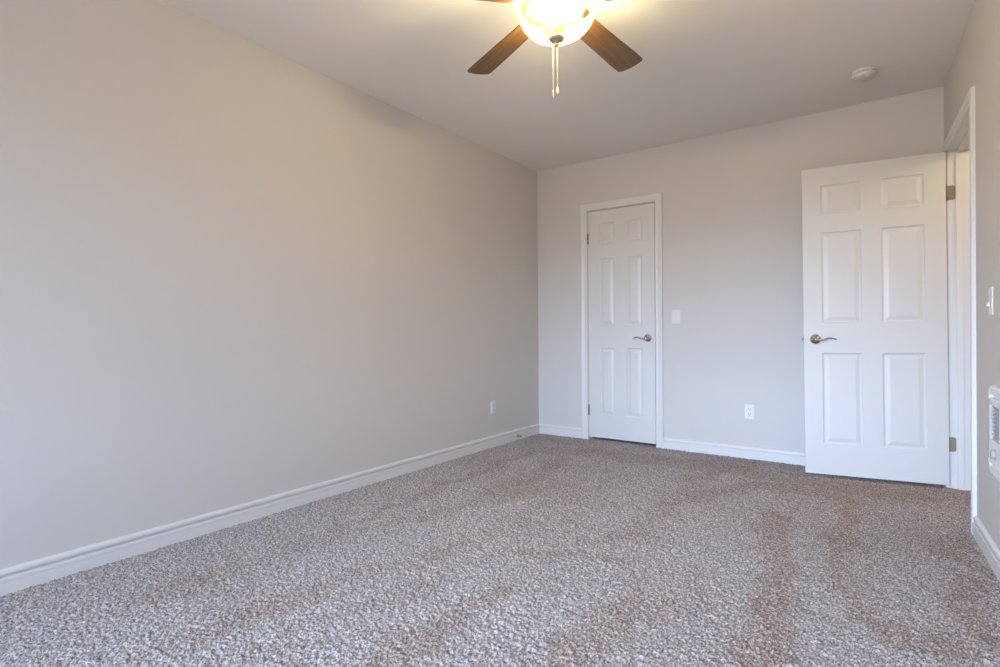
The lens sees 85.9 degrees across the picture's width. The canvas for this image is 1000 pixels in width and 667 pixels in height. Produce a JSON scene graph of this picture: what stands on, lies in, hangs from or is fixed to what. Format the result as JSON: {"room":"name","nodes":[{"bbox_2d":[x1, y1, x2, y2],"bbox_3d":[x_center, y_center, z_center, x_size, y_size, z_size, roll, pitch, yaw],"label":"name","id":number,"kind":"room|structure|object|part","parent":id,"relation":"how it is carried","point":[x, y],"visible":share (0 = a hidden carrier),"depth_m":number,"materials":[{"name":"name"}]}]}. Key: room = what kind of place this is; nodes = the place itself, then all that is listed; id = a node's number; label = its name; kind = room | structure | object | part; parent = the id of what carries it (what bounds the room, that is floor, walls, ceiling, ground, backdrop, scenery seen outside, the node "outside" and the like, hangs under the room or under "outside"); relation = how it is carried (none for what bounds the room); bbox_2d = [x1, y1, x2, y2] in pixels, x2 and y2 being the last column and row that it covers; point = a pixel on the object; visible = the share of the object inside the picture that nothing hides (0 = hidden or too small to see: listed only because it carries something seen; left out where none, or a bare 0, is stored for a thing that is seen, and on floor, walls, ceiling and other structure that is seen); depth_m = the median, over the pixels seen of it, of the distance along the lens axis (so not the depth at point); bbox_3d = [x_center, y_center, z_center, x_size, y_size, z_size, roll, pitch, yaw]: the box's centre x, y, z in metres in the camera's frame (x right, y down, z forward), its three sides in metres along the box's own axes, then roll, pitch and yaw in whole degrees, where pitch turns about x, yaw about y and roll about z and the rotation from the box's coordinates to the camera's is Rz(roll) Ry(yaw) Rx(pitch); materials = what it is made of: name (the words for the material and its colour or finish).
{"room":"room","nodes":[
{"label":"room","id":0,"kind":"room"},
{"bbox_2d":[0,0,538,568],"bbox_3d":[-1.596,-0.278,2.547,0.120,2.523,6.820,0,0,36],"label":"wall","id":1,"kind":"structure","parent":0,"point":[233,271],"depth_m":2.69,"materials":[{"name":"grey paint"}]},
{"bbox_2d":[0,423,539,596],"bbox_3d":[-1.538,0.938,2.504,0.016,0.102,6.600,0,0,36],"label":"baseboard","id":2,"kind":"structure","parent":1,"relation":"attached to","point":[22,576],"depth_m":2.66,"materials":[{"name":"white wood"}]},
{"bbox_2d":[491,400,495,414],"bbox_3d":[-0.056,0.632,4.582,0.008,0.116,0.072,0,0,36],"label":"wall outlet","id":3,"kind":"object","parent":1,"relation":"attached to","point":[493,403],"visible":1,"depth_m":4.58,"materials":[{"name":"white plastic"}]},
{"bbox_2d":[0,433,999,666],"bbox_3d":[0.521,0.973,1.460,4.620,0.017,7.500,0,0,36],"label":"floor","id":4,"kind":"structure","parent":0,"point":[538,550],"depth_m":2.12,"materials":[{"name":"carpet"}]},
{"bbox_2d":[159,0,974,171],"bbox_3d":[0.503,-1.599,1.022,5.320,0.100,6.840,0,0,36],"label":"ceiling","id":5,"kind":"structure","parent":0,"point":[706,67],"depth_m":3.06,"materials":[{"name":"white paint"}]},
{"bbox_2d":[467,0,641,97],"bbox_3d":[0.260,-1.268,2.191,1.268,0.565,1.245,0,0,36],"label":"ceiling fan","id":6,"kind":"object","parent":5,"relation":"hanging from","point":[556,23],"visible":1,"depth_m":2.19,"materials":[{"name":"brown wood"}]},
{"bbox_3d":[-0.180,-1.323,2.071,0.487,0.006,0.133,-2,10,-13],"label":"blade","id":7,"kind":"part","parent":6,"relation":"part of","materials":[{"name":"brown wood"}]},
{"bbox_3d":[0.009,-1.326,2.525,0.133,0.006,0.487,-11,4,-31],"label":"blade","id":8,"kind":"part","parent":6,"relation":"part of","materials":[{"name":"brown wood"}]},
{"bbox_3d":[0.228,-1.255,2.169,0.320,0.129,0.320,0,0,36],"label":"lamp shade","id":9,"kind":"part","parent":6,"relation":"part of","materials":[{"name":"white glass"}]},
{"bbox_3d":[0.240,-1.186,2.254,0.004,0.309,0.004,0,0,13],"label":"pull chain","id":10,"kind":"part","parent":6,"relation":"part of","materials":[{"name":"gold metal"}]},
{"bbox_3d":[0.499,-1.329,2.487,0.133,0.006,0.487,-12,-9,40],"label":"blade","id":11,"kind":"part","parent":6,"relation":"part of","materials":[{"name":"brown wood"}]},
{"bbox_2d":[851,66,876,81],"bbox_3d":[2.174,-1.545,3.214,0.128,0.044,0.128,0,0,36],"label":"smoke detector","id":12,"kind":"object","parent":5,"relation":"attached to","point":[864,73],"visible":1,"depth_m":3.18,"materials":[{"name":"white plastic"}]},
{"bbox_2d":[537,86,943,451],"bbox_3d":[1.716,-0.306,4.296,3.230,2.523,0.120,0,0,36],"label":"wall","id":13,"kind":"structure","parent":0,"point":[732,200],"depth_m":4.18,"materials":[{"name":"grey paint"}]},
{"bbox_2d":[587,203,655,443],"bbox_3d":[1.043,-0.083,4.692,0.628,2.030,0.094,0,0,36],"label":"door","id":14,"kind":"structure","parent":13,"relation":"in","point":[620,241],"depth_m":4.69,"materials":[{"name":"white wood"}]},
{"bbox_3d":[1.203,0.038,4.557,0.151,0.067,0.059,0,0,36],"label":"handle","id":15,"kind":"part","parent":14,"relation":"part of","materials":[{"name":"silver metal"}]},
{"bbox_2d":[580,193,663,447],"bbox_3d":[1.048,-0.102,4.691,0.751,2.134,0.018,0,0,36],"label":"trim","id":16,"kind":"structure","parent":13,"relation":"attached to","point":[657,198],"depth_m":4.52,"materials":[{"name":"white wood"}]},
{"bbox_2d":[539,423,804,465],"bbox_3d":[1.603,0.911,4.303,3.030,0.102,0.016,0,0,36],"label":"baseboard","id":17,"kind":"structure","parent":13,"relation":"attached to","point":[732,450],"depth_m":4.21,"materials":[{"name":"white wood"}]},
{"bbox_2d":[672,309,680,323],"bbox_3d":[1.444,-0.138,4.411,0.072,0.116,0.012,0,0,36],"label":"light switch","id":18,"kind":"object","parent":13,"relation":"attached to","point":[676,314],"visible":1,"depth_m":4.41,"materials":[{"name":"white plastic"}]},
{"bbox_2d":[744,404,754,419],"bbox_3d":[1.900,0.598,4.093,0.072,0.116,0.008,0,0,36],"label":"wall outlet","id":19,"kind":"object","parent":13,"relation":"attached to","point":[749,408],"visible":1,"depth_m":4.09,"materials":[{"name":"white plastic"}]},
{"bbox_2d":[944,0,999,549],"bbox_3d":[1.059,-0.290,0.628,0.121,2.523,6.620,0,0,33],"label":"wall","id":20,"kind":"structure","parent":0,"point":[976,62],"depth_m":2.36,"materials":[{"name":"grey paint"}]},
{"bbox_2d":[801,152,955,484],"bbox_3d":[2.410,-0.086,3.452,0.827,2.032,0.152,-1,0,27],"label":"door","id":21,"kind":"structure","parent":20,"relation":"in","point":[875,338],"depth_m":3.43,"materials":[{"name":"white wood"}]},
{"bbox_3d":[2.130,0.037,3.541,0.151,0.067,0.059,-1,0,27],"label":"handle","id":22,"kind":"part","parent":21,"relation":"part of","materials":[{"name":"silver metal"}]},
{"bbox_2d":[947,112,970,490],"bbox_3d":[2.573,-0.083,2.908,0.135,2.086,0.888,0,0,33],"label":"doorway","id":23,"kind":"structure","parent":20,"relation":"attached to","point":[958,209],"depth_m":3.26,"materials":[{"name":"white wood"}]},
{"bbox_2d":[942,86,976,534],"bbox_3d":[2.510,-0.105,2.950,0.018,2.130,0.978,0,0,33],"label":"trim","id":24,"kind":"structure","parent":20,"relation":"attached to","point":[968,105],"depth_m":2.54,"materials":[{"name":"white wood"}]},
{"bbox_2d":[973,516,999,581],"bbox_3d":[1.010,0.926,0.669,0.018,0.102,6.620,0,0,33],"label":"baseboard","id":25,"kind":"structure","parent":20,"relation":"attached to","point":[986,544],"depth_m":2.28,"materials":[{"name":"white wood"}]},
{"bbox_2d":[986,287,992,314],"bbox_3d":[2.052,-0.136,2.256,0.017,0.116,0.072,0,0,34],"label":"light switch","id":26,"kind":"object","parent":20,"relation":"attached to","point":[989,304],"visible":1,"depth_m":2.25,"materials":[{"name":"white plastic"}]},
{"bbox_2d":[988,385,999,480],"bbox_3d":[1.942,0.393,2.103,0.035,0.362,0.330,0,0,33],"label":"wall heater","id":27,"kind":"object","parent":20,"relation":"attached to","point":[994,391],"visible":1,"depth_m":2.13,"materials":[{"name":"white metal"}]},
{"bbox_2d":[988,399,988,456],"bbox_3d":[2.022,0.392,2.224,0.001,0.242,0.016,0,0,33],"label":"vent","id":28,"kind":"object","parent":27,"relation":"attached to","point":[988,399],"depth_m":2.22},
{"bbox_3d":[1.934,0.476,2.109,0.013,0.038,0.038,0,0,33],"label":"thermostat knob","id":29,"kind":"part","parent":27,"relation":"part of","materials":[{"name":"grey plastic"}]},
{"bbox_2d":[991,405,998,442],"bbox_3d":[1.946,0.355,2.100,0.018,0.147,0.160,0,0,33],"label":"grille","id":30,"kind":"object","parent":27,"relation":"attached to","point":[994,408],"depth_m":2.13,"materials":[{"name":"white metal"}]}
]}

